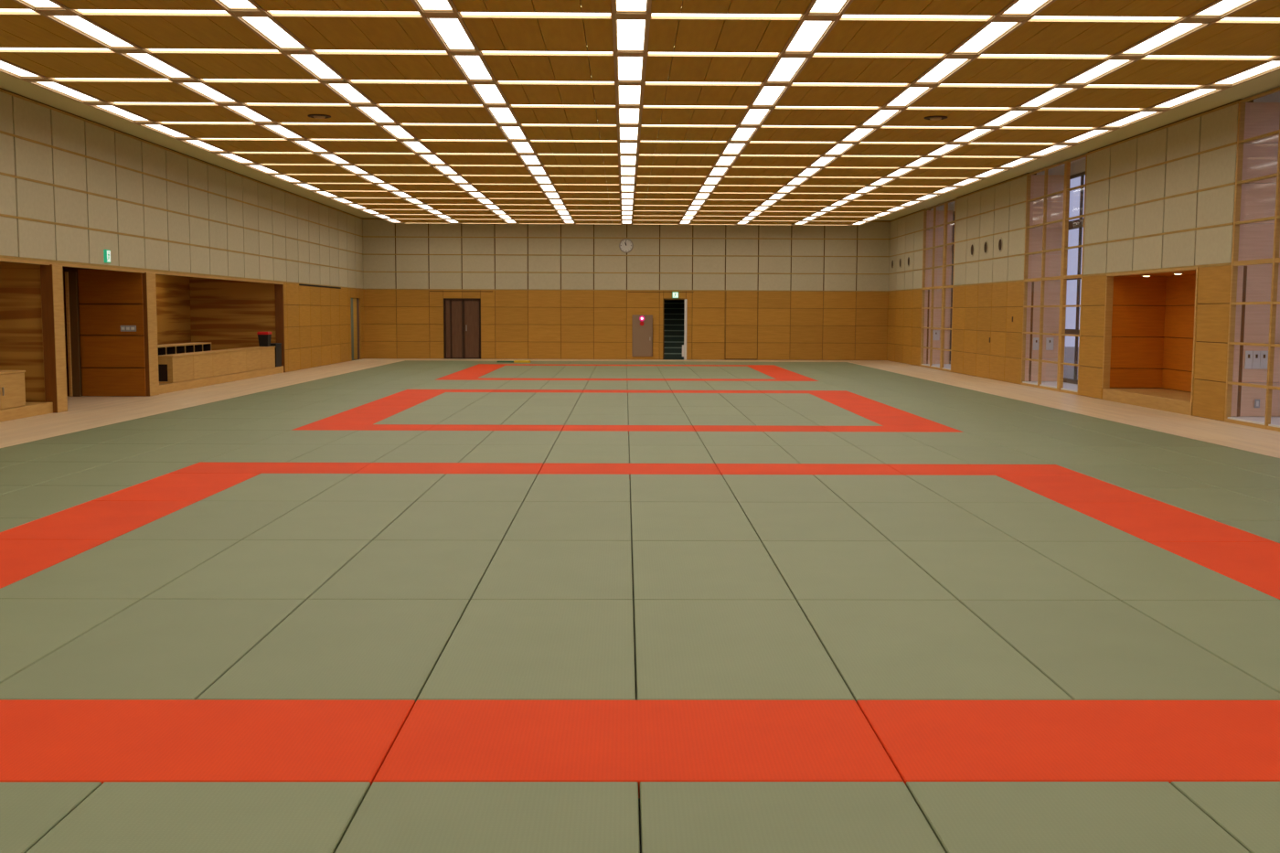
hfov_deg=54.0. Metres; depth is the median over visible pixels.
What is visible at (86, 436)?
mat
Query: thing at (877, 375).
mat
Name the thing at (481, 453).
mat
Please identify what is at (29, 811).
mat
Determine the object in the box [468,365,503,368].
mat
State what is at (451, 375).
mat
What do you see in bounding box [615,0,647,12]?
recessed light
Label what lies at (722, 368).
mat
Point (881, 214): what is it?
recessed light
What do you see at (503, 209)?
strip light
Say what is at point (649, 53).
diffuser
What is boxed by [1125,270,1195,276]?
ceiling
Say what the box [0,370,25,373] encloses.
countertop
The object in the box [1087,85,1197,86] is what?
diffuser
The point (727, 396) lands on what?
mat
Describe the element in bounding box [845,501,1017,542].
mat
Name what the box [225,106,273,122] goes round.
recessed light
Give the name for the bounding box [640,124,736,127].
strip light
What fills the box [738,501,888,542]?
mat
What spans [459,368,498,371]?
mat
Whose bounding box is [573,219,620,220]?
strip light
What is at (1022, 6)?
recessed light
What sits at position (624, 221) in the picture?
recessed light
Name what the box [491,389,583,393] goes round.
mat
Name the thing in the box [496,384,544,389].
mat
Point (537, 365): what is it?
mat
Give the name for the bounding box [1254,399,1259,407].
wall socket
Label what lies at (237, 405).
mat
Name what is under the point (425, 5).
recessed light
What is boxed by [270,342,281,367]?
waste bin
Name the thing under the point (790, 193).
strip light
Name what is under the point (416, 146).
recessed light
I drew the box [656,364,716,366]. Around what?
mat
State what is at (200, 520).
mat
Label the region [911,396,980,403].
mat
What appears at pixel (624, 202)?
recessed light
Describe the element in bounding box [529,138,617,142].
strip light
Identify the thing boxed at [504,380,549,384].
mat
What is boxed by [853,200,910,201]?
strip light
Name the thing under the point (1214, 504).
mat
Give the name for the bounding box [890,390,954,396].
mat
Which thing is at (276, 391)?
mat
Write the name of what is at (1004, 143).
diffuser
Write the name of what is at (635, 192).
strip light
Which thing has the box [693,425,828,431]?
mat
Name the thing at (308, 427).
mat
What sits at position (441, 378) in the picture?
mat
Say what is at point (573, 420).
mat
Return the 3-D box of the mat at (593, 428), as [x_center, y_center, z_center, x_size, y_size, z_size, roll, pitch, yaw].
[-0.160,0.052,17.436,1.813,0.062,0.903,0,5,-1]
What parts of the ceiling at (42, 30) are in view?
grid casing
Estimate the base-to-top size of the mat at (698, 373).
0.062 m
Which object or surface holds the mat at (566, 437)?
on the floor
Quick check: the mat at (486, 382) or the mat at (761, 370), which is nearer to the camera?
the mat at (486, 382)
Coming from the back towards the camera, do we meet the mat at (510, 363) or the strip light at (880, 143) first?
the mat at (510, 363)
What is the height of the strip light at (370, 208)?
0.054 m
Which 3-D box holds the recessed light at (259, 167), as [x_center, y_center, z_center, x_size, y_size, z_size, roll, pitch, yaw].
[-7.726,-5.305,25.852,0.296,0.028,1.568,0,5,-1]
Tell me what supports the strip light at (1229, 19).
attached to the ceiling at (42, 30)
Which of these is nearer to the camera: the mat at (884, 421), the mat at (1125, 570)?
the mat at (1125, 570)
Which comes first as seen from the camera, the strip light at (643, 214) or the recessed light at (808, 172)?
the recessed light at (808, 172)
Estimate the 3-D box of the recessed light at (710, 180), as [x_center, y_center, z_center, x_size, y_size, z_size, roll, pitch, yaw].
[1.601,-5.441,27.778,0.296,0.028,1.568,0,5,-1]
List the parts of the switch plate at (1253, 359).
plate, plate, plate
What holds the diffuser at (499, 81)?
attached to the strip light at (547, 82)
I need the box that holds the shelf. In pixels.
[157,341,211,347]
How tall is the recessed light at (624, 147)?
0.028 m
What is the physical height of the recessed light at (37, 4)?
0.028 m
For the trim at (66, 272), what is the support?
attached to the door at (112, 360)
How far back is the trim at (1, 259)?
22.21 m
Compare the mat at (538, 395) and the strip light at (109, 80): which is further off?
the mat at (538, 395)
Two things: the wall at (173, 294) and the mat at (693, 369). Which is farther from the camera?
the mat at (693, 369)
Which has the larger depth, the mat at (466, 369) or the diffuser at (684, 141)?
the mat at (466, 369)
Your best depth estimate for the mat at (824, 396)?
24.29 m
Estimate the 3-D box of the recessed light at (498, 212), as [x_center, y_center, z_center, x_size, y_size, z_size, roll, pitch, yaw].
[-4.115,-6.277,36.772,0.296,0.028,1.568,0,5,-1]
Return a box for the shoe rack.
[157,341,211,355]
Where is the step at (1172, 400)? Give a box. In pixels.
[1102,388,1193,415]
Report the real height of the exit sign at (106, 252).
0.220 m
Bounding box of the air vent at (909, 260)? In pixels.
[906,256,910,266]
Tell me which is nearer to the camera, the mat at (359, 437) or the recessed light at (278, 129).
the mat at (359, 437)
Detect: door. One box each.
[350,296,362,361]
[443,298,480,359]
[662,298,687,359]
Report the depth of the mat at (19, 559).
8.26 m
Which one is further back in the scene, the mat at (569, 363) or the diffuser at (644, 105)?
the mat at (569, 363)
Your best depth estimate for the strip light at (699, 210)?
35.82 m
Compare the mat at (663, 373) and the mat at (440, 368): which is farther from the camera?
the mat at (440, 368)
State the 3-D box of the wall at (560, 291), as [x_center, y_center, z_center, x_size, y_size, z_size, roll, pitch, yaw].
[-0.454,-4.765,42.931,18.320,5.060,0.224,0,5,-1]
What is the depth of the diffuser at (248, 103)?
17.81 m
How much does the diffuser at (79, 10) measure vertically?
0.024 m
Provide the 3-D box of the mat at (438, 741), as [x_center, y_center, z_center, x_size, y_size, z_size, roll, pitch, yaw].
[-0.010,1.200,4.749,1.813,0.062,0.903,0,5,-1]
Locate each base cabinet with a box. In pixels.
[0,370,25,409]
[158,346,275,383]
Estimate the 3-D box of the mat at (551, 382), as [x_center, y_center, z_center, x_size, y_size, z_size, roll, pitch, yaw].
[-1.659,-0.977,28.747,0.903,0.062,1.813,0,5,-1]
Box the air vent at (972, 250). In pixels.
[970,243,974,256]
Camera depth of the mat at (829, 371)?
34.12 m
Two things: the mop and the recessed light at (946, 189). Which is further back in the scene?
the mop
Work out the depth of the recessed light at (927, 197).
31.54 m
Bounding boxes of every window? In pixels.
[919,199,955,372]
[1020,153,1087,394]
[1224,86,1279,431]
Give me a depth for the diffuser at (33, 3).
12.00 m
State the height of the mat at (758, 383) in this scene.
0.062 m
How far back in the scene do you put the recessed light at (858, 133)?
20.63 m
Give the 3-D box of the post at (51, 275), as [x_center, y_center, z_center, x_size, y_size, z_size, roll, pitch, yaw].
[-9.179,-1.374,19.697,0.190,2.300,0.364,0,5,-1]
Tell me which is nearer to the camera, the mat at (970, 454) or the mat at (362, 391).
the mat at (970, 454)
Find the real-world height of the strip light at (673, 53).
0.054 m
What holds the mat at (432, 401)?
on the floor
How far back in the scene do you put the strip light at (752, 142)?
21.56 m
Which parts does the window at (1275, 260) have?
screen post, screen rail, screen rail, screen rail, screen rail, screen rail, screen rail, screen rail, screen rail, screen rail, screen post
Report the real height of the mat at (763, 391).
0.062 m
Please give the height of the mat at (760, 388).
0.062 m
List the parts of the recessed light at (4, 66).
frame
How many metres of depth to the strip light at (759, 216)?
37.89 m
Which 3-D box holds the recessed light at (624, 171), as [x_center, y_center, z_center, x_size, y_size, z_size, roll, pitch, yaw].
[-0.247,-5.282,25.942,0.296,0.028,1.568,0,5,-1]
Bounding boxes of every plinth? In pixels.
[0,402,53,422]
[159,365,283,394]
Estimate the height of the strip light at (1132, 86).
0.054 m
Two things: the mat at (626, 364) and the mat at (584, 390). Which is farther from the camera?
the mat at (626, 364)
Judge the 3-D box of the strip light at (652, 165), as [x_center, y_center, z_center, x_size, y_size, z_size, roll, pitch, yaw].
[0.699,-5.205,25.047,1.490,0.054,0.248,0,5,-1]
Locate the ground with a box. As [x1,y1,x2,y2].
[1063,346,1078,379]
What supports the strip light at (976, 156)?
attached to the ceiling at (42, 30)
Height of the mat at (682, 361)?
0.062 m
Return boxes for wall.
[0,87,364,372]
[0,261,44,402]
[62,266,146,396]
[155,274,191,344]
[189,277,276,350]
[362,217,890,360]
[664,299,683,302]
[886,91,1279,427]
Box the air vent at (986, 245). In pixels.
[983,240,988,254]
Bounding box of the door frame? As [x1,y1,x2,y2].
[350,298,353,360]
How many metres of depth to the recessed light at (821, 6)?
12.02 m
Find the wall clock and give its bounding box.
[618,238,633,252]
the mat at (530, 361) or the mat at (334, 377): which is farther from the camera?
the mat at (530, 361)
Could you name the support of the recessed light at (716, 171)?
in the ceiling at (42, 30)
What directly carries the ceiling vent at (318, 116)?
in the ceiling at (42, 30)
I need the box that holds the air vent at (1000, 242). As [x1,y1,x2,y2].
[998,237,1002,252]
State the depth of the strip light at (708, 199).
32.43 m
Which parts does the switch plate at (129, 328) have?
plate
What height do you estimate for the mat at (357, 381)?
0.062 m
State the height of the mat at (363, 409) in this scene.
0.062 m
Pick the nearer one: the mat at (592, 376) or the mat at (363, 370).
the mat at (592, 376)
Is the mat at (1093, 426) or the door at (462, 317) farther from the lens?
the door at (462, 317)
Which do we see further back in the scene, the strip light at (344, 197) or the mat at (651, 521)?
the strip light at (344, 197)
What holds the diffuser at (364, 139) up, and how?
attached to the strip light at (307, 138)
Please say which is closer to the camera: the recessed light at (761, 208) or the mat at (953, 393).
the mat at (953, 393)
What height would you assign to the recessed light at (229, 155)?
0.028 m
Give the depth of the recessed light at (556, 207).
35.00 m
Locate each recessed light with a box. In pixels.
[0,60,41,77]
[21,0,62,8]
[35,82,100,101]
[51,15,134,47]
[94,105,149,121]
[125,53,191,78]
[143,124,191,138]
[181,83,235,102]
[185,140,224,151]
[217,0,258,10]
[218,153,254,163]
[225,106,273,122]
[240,17,306,49]
[248,165,279,173]
[263,125,301,138]
[274,175,299,181]
[289,54,342,79]
[293,140,327,151]
[295,183,319,190]
[316,192,338,197]
[320,154,349,163]
[327,84,371,103]
[332,198,351,202]
[341,165,367,173]
[349,204,365,208]
[357,106,394,122]
[360,175,384,182]
[363,210,379,213]
[374,214,390,218]
[378,184,397,190]
[382,126,414,138]
[392,192,411,197]
[403,141,430,152]
[405,198,423,203]
[416,0,452,10]
[416,204,433,209]
[420,155,445,164]
[427,210,441,213]
[428,18,475,50]
[435,166,457,174]
[436,214,450,218]
[445,219,458,223]
[448,176,467,182]
[453,55,492,80]
[458,184,477,191]
[469,192,485,197]
[473,85,505,104]
[478,199,492,203]
[484,204,499,209]
[488,107,516,123]
[491,210,506,214]
[499,215,511,219]
[501,127,526,139]
[512,142,533,153]
[520,155,540,164]
[528,167,545,174]
[533,176,551,183]
[540,185,555,191]
[544,192,559,198]
[549,199,563,203]
[554,205,565,209]
[557,211,568,214]
[560,215,571,219]
[563,220,574,223]
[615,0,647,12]
[616,20,645,51]
[617,56,643,81]
[618,85,640,105]
[618,108,639,124]
[619,127,638,139]
[619,142,637,153]
[620,156,636,165]
[620,167,635,175]
[620,177,634,183]
[621,185,634,191]
[621,192,633,198]
[621,200,632,204]
[621,205,632,210]
[621,211,632,214]
[622,215,631,219]
[622,220,631,223]
[682,216,693,219]
[684,211,696,215]
[688,206,700,210]
[692,200,704,204]
[694,193,709,199]
[699,186,714,191]
[704,177,721,184]
[709,168,727,175]
[715,156,735,165]
[722,143,745,154]
[731,128,757,140]
[740,109,769,125]
[742,216,755,220]
[747,212,761,215]
[753,86,786,106]
[754,206,768,211]
[760,201,776,205]
[767,57,806,82]
[768,193,786,199]
[777,186,796,192]
[785,21,832,52]
[787,178,807,184]
[794,221,808,224]
[798,168,821,176]
[802,216,817,220]
[809,0,847,13]
[810,157,835,166]
[811,212,826,215]
[820,206,837,211]
[825,144,853,154]
[831,201,848,205]
[842,128,874,141]
[842,194,861,199]
[855,187,875,192]
[862,110,898,125]
[869,178,894,185]
[873,213,889,216]
[886,87,929,106]
[886,169,912,176]
[887,207,904,211]
[901,201,920,205]
[906,158,934,167]
[915,194,938,200]
[916,59,969,83]
[927,144,959,155]
[934,187,957,193]
[953,21,1018,53]
[953,129,991,141]
[953,179,979,185]
[974,169,1005,177]
[983,110,1028,126]
[1000,158,1034,167]
[1002,0,1049,15]
[1020,88,1074,106]
[1028,145,1068,156]
[1063,129,1110,142]
[1064,60,1130,84]
[1103,111,1159,127]
[1121,23,1204,54]
[1152,89,1217,107]
[1193,0,1252,16]
[1211,61,1279,85]
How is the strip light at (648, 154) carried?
attached to the ceiling at (42, 30)
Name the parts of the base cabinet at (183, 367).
door, door, door, door, door, door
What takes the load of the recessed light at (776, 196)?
in the ceiling at (42, 30)
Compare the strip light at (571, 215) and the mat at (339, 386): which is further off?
the strip light at (571, 215)
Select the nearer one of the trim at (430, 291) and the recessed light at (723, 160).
the recessed light at (723, 160)
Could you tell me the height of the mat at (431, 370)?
0.062 m
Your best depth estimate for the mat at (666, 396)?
24.10 m
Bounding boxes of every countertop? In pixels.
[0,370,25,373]
[158,346,275,357]
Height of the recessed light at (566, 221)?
0.028 m
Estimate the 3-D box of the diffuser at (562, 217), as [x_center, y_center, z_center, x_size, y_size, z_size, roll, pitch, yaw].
[-2.267,-6.439,38.607,0.280,0.010,1.530,0,5,-1]
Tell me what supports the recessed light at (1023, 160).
in the ceiling at (42, 30)
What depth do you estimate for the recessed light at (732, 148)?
22.41 m
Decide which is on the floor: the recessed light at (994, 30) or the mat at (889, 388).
the mat at (889, 388)
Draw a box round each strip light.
[0,8,40,14]
[0,47,115,53]
[50,77,172,82]
[71,8,232,16]
[107,101,219,106]
[144,47,281,53]
[157,121,255,124]
[197,138,287,140]
[199,78,319,83]
[231,151,312,153]
[242,102,351,106]
[260,163,335,165]
[265,10,422,17]
[278,122,375,125]
[285,173,355,175]
[307,138,396,140]
[308,182,371,183]
[312,49,447,54]
[325,190,387,191]
[332,151,415,154]
[343,197,400,198]
[348,79,468,84]
[353,163,430,166]
[356,202,412,204]
[370,208,423,210]
[372,173,442,175]
[375,103,483,106]
[384,213,432,214]
[389,182,454,184]
[394,218,441,219]
[399,122,496,126]
[404,190,464,191]
[416,197,474,199]
[418,138,507,141]
[427,203,481,204]
[435,152,516,155]
[437,209,489,210]
[446,213,479,214]
[448,164,524,166]
[454,218,494,219]
[458,9,611,19]
[461,174,531,176]
[462,223,506,223]
[471,183,536,184]
[480,48,613,55]
[480,191,542,192]
[488,197,546,199]
[496,78,615,85]
[496,203,551,205]
[502,209,554,210]
[509,214,558,215]
[510,103,616,107]
[519,223,564,223]
[520,122,617,127]
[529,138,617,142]
[537,150,618,155]
[543,163,618,167]
[548,173,618,176]
[554,182,619,185]
[557,189,619,192]
[562,198,619,199]
[565,204,619,205]
[568,208,620,211]
[571,214,620,215]
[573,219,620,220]
[632,219,679,220]
[633,209,685,211]
[633,213,661,215]
[634,198,693,200]
[634,204,689,205]
[635,192,696,192]
[636,174,706,177]
[636,183,701,185]
[637,164,713,167]
[638,153,719,156]
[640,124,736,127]
[640,139,727,143]
[642,105,748,108]
[642,224,677,224]
[644,80,762,85]
[647,49,780,57]
[650,10,803,20]
[689,224,735,224]
[695,215,745,216]
[699,210,750,212]
[704,204,757,206]
[707,199,765,200]
[712,192,773,193]
[718,184,783,186]
[724,175,793,177]
[731,166,806,168]
[739,154,821,157]
[746,224,776,224]
[748,140,837,143]
[752,220,799,221]
[758,215,807,216]
[760,125,857,127]
[764,211,816,212]
[772,205,826,206]
[774,106,881,109]
[780,199,839,201]
[789,192,851,193]
[791,82,909,86]
[800,184,864,186]
[811,52,947,58]
[811,176,882,178]
[811,220,859,221]
[825,166,899,168]
[831,211,882,212]
[839,13,994,21]
[840,155,921,157]
[842,205,895,206]
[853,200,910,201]
[859,141,947,144]
[867,192,926,194]
[880,126,977,128]
[883,185,948,187]
[899,176,968,178]
[906,106,1013,110]
[919,167,993,169]
[938,83,1056,87]
[942,155,1022,158]
[968,142,1056,145]
[976,53,1111,59]
[1000,126,1096,129]
[1027,15,1185,22]
[1036,107,1145,111]
[1083,84,1203,88]
[1141,54,1277,60]
[1216,16,1279,23]
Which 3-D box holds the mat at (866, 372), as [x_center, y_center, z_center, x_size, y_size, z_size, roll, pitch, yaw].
[6.466,-1.444,34.284,0.903,0.062,1.813,0,5,-1]
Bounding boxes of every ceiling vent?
[307,114,330,118]
[924,115,947,120]
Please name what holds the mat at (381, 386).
on the floor
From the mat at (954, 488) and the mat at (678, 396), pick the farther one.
the mat at (678, 396)
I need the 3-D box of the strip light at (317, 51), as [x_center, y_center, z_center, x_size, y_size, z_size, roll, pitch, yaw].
[-2.912,-4.232,14.127,1.490,0.054,0.248,0,5,-1]
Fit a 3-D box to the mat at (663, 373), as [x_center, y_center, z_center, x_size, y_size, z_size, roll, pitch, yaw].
[1.017,-1.379,33.312,0.903,0.062,1.813,0,5,-1]
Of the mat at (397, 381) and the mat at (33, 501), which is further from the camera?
the mat at (397, 381)
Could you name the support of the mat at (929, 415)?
on the floor
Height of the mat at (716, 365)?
0.062 m
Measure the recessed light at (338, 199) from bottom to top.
0.028 m
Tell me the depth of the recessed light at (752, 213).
37.07 m
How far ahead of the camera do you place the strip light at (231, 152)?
23.25 m
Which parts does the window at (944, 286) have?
screen post, screen post, screen rail, screen rail, screen rail, screen rail, screen rail, screen rail, screen rail, screen rail, screen rail, screen post, frame, screen post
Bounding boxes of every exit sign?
[103,249,110,263]
[672,291,678,298]
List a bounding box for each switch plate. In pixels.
[120,325,136,331]
[932,330,939,340]
[1032,337,1039,350]
[1045,337,1053,350]
[1244,351,1268,369]
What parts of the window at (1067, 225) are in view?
screen post, screen post, screen rail, screen rail, screen rail, screen rail, screen rail, screen rail, screen rail, screen rail, screen rail, screen post, frame, screen post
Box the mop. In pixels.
[496,360,530,362]
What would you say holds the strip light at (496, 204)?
attached to the ceiling at (42, 30)
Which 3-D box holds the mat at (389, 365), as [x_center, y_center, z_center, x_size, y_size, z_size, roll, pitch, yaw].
[-7.226,-1.813,37.744,0.903,0.062,1.813,0,5,-1]
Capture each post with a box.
[40,264,67,413]
[139,272,159,396]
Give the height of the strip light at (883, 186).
0.054 m
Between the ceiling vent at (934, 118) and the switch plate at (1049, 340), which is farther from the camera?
the switch plate at (1049, 340)
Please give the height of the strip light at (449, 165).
0.054 m
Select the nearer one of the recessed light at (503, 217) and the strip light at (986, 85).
the strip light at (986, 85)
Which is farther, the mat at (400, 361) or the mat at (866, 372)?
the mat at (400, 361)
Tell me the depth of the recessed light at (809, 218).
38.75 m
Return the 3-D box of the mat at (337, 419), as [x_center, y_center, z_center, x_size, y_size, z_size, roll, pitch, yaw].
[-4.271,-0.083,18.746,0.903,0.062,1.813,0,5,-1]
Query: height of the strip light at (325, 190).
0.054 m
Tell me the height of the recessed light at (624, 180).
0.028 m
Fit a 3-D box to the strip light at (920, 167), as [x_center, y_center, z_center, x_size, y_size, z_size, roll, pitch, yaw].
[6.308,-5.188,25.115,1.490,0.054,0.248,0,5,-1]
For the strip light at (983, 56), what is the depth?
14.32 m
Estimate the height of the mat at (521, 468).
0.062 m
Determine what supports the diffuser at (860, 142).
attached to the strip light at (880, 143)
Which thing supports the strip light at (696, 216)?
attached to the ceiling at (42, 30)
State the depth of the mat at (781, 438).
15.99 m
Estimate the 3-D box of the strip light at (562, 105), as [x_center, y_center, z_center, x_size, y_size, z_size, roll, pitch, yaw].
[-1.085,-4.554,17.774,1.490,0.054,0.248,0,5,-1]
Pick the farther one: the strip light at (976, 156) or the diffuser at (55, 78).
the strip light at (976, 156)
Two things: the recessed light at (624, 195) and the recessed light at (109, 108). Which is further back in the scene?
the recessed light at (624, 195)
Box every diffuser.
[0,9,34,11]
[0,47,109,50]
[23,0,58,6]
[54,77,167,79]
[77,9,226,12]
[115,102,210,103]
[149,48,277,51]
[202,78,316,80]
[203,138,248,138]
[247,103,348,104]
[270,10,419,14]
[282,122,337,123]
[316,50,446,52]
[318,192,336,196]
[344,166,365,172]
[351,79,466,82]
[363,138,395,139]
[388,104,481,105]
[415,123,493,124]
[417,204,431,208]
[460,11,610,15]
[482,51,612,53]
[492,210,504,213]
[498,80,614,83]
[511,104,615,106]
[531,139,568,140]
[561,215,571,218]
[570,124,616,125]
[643,105,746,106]
[645,81,760,84]
[648,52,778,54]
[651,13,800,17]
[683,140,725,141]
[685,211,695,214]
[761,125,804,126]
[762,201,775,204]
[776,106,877,107]
[792,82,906,85]
[814,53,942,55]
[821,206,836,210]
[832,201,846,204]
[842,14,990,18]
[857,187,874,191]
[860,141,888,142]
[882,126,959,127]
[908,106,1008,108]
[917,194,936,199]
[939,84,1052,85]
[981,53,1107,56]
[1003,142,1048,143]
[1031,16,1177,20]
[1037,127,1091,127]
[1040,107,1115,108]
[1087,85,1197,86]
[1146,54,1271,57]
[1221,17,1279,20]
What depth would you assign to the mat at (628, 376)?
31.29 m
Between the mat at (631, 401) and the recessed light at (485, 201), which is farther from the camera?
the recessed light at (485, 201)
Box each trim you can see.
[0,257,283,284]
[64,271,73,396]
[68,271,81,396]
[274,284,285,372]
[298,283,341,288]
[429,290,492,291]
[628,291,693,292]
[725,321,757,360]
[1101,266,1198,402]
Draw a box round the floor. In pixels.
[0,358,1279,852]
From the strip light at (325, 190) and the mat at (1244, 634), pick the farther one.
the strip light at (325, 190)
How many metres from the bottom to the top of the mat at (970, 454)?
0.062 m
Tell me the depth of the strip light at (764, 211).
36.08 m
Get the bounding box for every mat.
[0,443,96,461]
[0,461,24,468]
[0,461,112,485]
[0,485,31,494]
[0,485,131,518]
[0,501,197,540]
[0,518,38,532]
[0,539,108,588]
[0,539,240,599]
[0,598,140,682]
[0,598,305,699]
[0,699,415,786]
[0,781,101,852]
[25,429,153,444]
[26,781,370,852]
[34,461,197,486]
[88,417,197,429]
[91,473,259,501]
[113,501,306,540]
[139,408,236,418]
[143,540,371,600]
[169,462,371,473]
[185,401,267,409]
[196,599,469,702]
[200,444,326,462]
[200,473,352,501]
[219,394,293,401]
[225,418,321,430]
[242,501,414,541]
[251,388,318,394]
[252,430,357,444]
[263,409,348,418]
[277,384,337,389]
[287,444,401,463]
[290,424,435,430]
[294,401,371,409]
[297,388,360,394]
[298,379,355,383]
[307,540,501,602]
[309,414,394,424]
[309,473,445,502]
[320,375,370,379]
[322,384,379,389]
[322,394,389,402]
[328,430,426,445]
[334,781,639,852]
[337,372,384,375]
[338,405,413,414]
[341,379,394,383]
[344,389,405,394]
[353,369,395,372]
[354,462,543,474]
[359,375,407,379]
[363,384,421,389]
[363,398,429,405]
[366,366,406,369]
[373,372,419,375]
[373,414,453,425]
[373,444,477,462]
[373,501,522,543]
[373,700,903,798]
[379,363,417,366]
[382,379,433,383]
[382,392,444,398]
[388,369,429,372]
[391,362,451,363]
[395,361,454,362]
[396,405,467,414]
[397,375,444,380]
[399,366,438,369]
[400,389,494,392]
[404,360,460,362]
[404,430,493,445]
[407,384,462,389]
[410,363,447,366]
[410,372,454,375]
[415,398,479,405]
[416,473,537,503]
[416,599,635,700]
[423,369,462,373]
[423,379,470,383]
[426,424,564,432]
[431,392,490,398]
[432,366,470,369]
[437,377,513,380]
[437,414,511,425]
[441,363,478,366]
[441,373,485,377]
[451,362,510,363]
[452,371,491,373]
[452,384,502,389]
[454,362,511,362]
[455,405,521,415]
[458,360,496,362]
[458,445,553,464]
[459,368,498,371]
[464,380,510,384]
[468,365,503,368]
[469,398,529,405]
[470,540,632,599]
[475,363,536,365]
[478,430,560,446]
[479,373,519,378]
[480,392,535,398]
[487,371,525,374]
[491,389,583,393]
[493,368,530,371]
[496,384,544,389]
[500,365,534,368]
[501,414,569,425]
[502,501,630,540]
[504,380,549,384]
[510,362,568,364]
[512,362,569,362]
[512,378,589,380]
[512,405,574,415]
[514,374,555,378]
[521,371,559,374]
[522,398,578,406]
[523,474,629,501]
[527,368,563,371]
[530,361,570,362]
[530,392,581,398]
[532,365,565,368]
[536,364,597,365]
[538,463,720,474]
[540,384,586,389]
[544,445,629,463]
[545,380,588,384]
[552,374,591,378]
[554,430,629,445]
[556,371,593,374]
[560,368,595,371]
[562,425,695,436]
[564,365,596,368]
[565,415,628,425]
[567,362,626,364]
[569,362,626,363]
[570,361,626,362]
[570,405,628,415]
[575,398,627,405]
[578,392,627,398]
[582,389,672,393]
[584,384,627,390]
[586,380,627,384]
[588,378,664,380]
[589,374,627,378]
[591,371,627,374]
[594,368,626,371]
[595,365,626,368]
[597,364,656,367]
[626,361,682,362]
[626,362,683,363]
[626,363,684,364]
[627,365,658,368]
[627,368,660,372]
[627,371,661,374]
[627,374,663,378]
[627,380,667,384]
[627,384,671,390]
[627,393,676,399]
[628,398,680,405]
[628,405,685,415]
[628,415,691,425]
[629,431,703,445]
[629,445,714,463]
[629,474,736,501]
[630,501,760,548]
[632,540,795,609]
[634,599,854,700]
[640,781,945,852]
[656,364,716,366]
[657,365,689,368]
[658,368,693,372]
[661,372,696,374]
[661,374,700,378]
[664,378,742,381]
[665,380,708,384]
[668,384,714,390]
[671,390,762,393]
[672,393,725,399]
[676,399,733,406]
[681,406,743,415]
[682,361,738,362]
[683,362,740,363]
[684,363,742,364]
[686,415,754,426]
[687,365,721,369]
[690,368,726,372]
[693,372,731,374]
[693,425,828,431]
[695,431,778,446]
[697,374,737,378]
[704,380,748,384]
[704,445,799,465]
[709,384,757,390]
[715,364,777,366]
[715,463,904,475]
[718,366,753,369]
[718,393,773,399]
[722,474,843,503]
[723,369,759,372]
[725,399,786,406]
[727,372,767,375]
[733,374,776,379]
[734,406,799,415]
[738,362,793,362]
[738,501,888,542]
[739,378,818,381]
[740,362,797,363]
[742,363,803,365]
[743,381,790,385]
[744,415,819,426]
[748,366,784,369]
[750,384,800,390]
[755,369,792,372]
[759,390,852,393]
[761,372,802,375]
[761,541,957,602]
[763,431,853,446]
[764,393,821,399]
[769,375,812,379]
[774,364,809,367]
[775,399,838,406]
[779,446,885,464]
[781,367,819,370]
[782,381,831,385]
[788,406,859,415]
[789,370,831,373]
[792,385,843,390]
[793,362,848,362]
[797,362,853,363]
[797,599,1073,702]
[800,363,861,365]
[800,373,843,377]
[802,415,882,426]
[806,365,839,367]
[809,393,870,399]
[810,377,855,381]
[812,367,853,371]
[813,474,950,502]
[821,370,864,373]
[821,381,871,385]
[821,426,963,432]
[823,399,890,406]
[831,431,927,446]
[833,373,879,377]
[833,385,886,390]
[835,365,873,368]
[841,406,917,415]
[843,367,885,371]
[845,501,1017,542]
[846,377,893,381]
[846,390,908,396]
[855,446,970,464]
[856,700,1279,785]
[857,371,897,373]
[859,381,911,385]
[861,416,945,426]
[864,396,930,403]
[868,373,914,377]
[874,385,933,391]
[883,377,930,381]
[883,403,958,411]
[886,464,1085,475]
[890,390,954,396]
[891,541,1119,601]
[896,381,951,385]
[897,431,1002,446]
[906,411,989,420]
[906,475,1057,502]
[906,781,1249,852]
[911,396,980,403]
[915,385,976,391]
[930,446,1054,464]
[932,420,1029,432]
[937,391,1001,396]
[952,502,1146,542]
[958,396,1034,404]
[960,599,1279,700]
[984,403,1066,411]
[997,475,1162,502]
[1015,411,1111,421]
[1020,541,1279,601]
[1056,421,1161,432]
[1056,464,1218,488]
[1059,502,1274,542]
[1098,432,1226,447]
[1121,600,1279,693]
[1124,488,1279,521]
[1149,542,1279,599]
[1156,447,1279,465]
[1170,781,1279,852]
[1217,521,1279,543]
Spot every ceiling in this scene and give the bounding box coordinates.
[0,0,1279,225]
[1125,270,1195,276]
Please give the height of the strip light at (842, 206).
0.054 m
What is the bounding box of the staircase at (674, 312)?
[663,302,683,359]
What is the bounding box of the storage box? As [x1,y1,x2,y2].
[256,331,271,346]
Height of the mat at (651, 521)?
0.062 m
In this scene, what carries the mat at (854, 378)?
on the floor

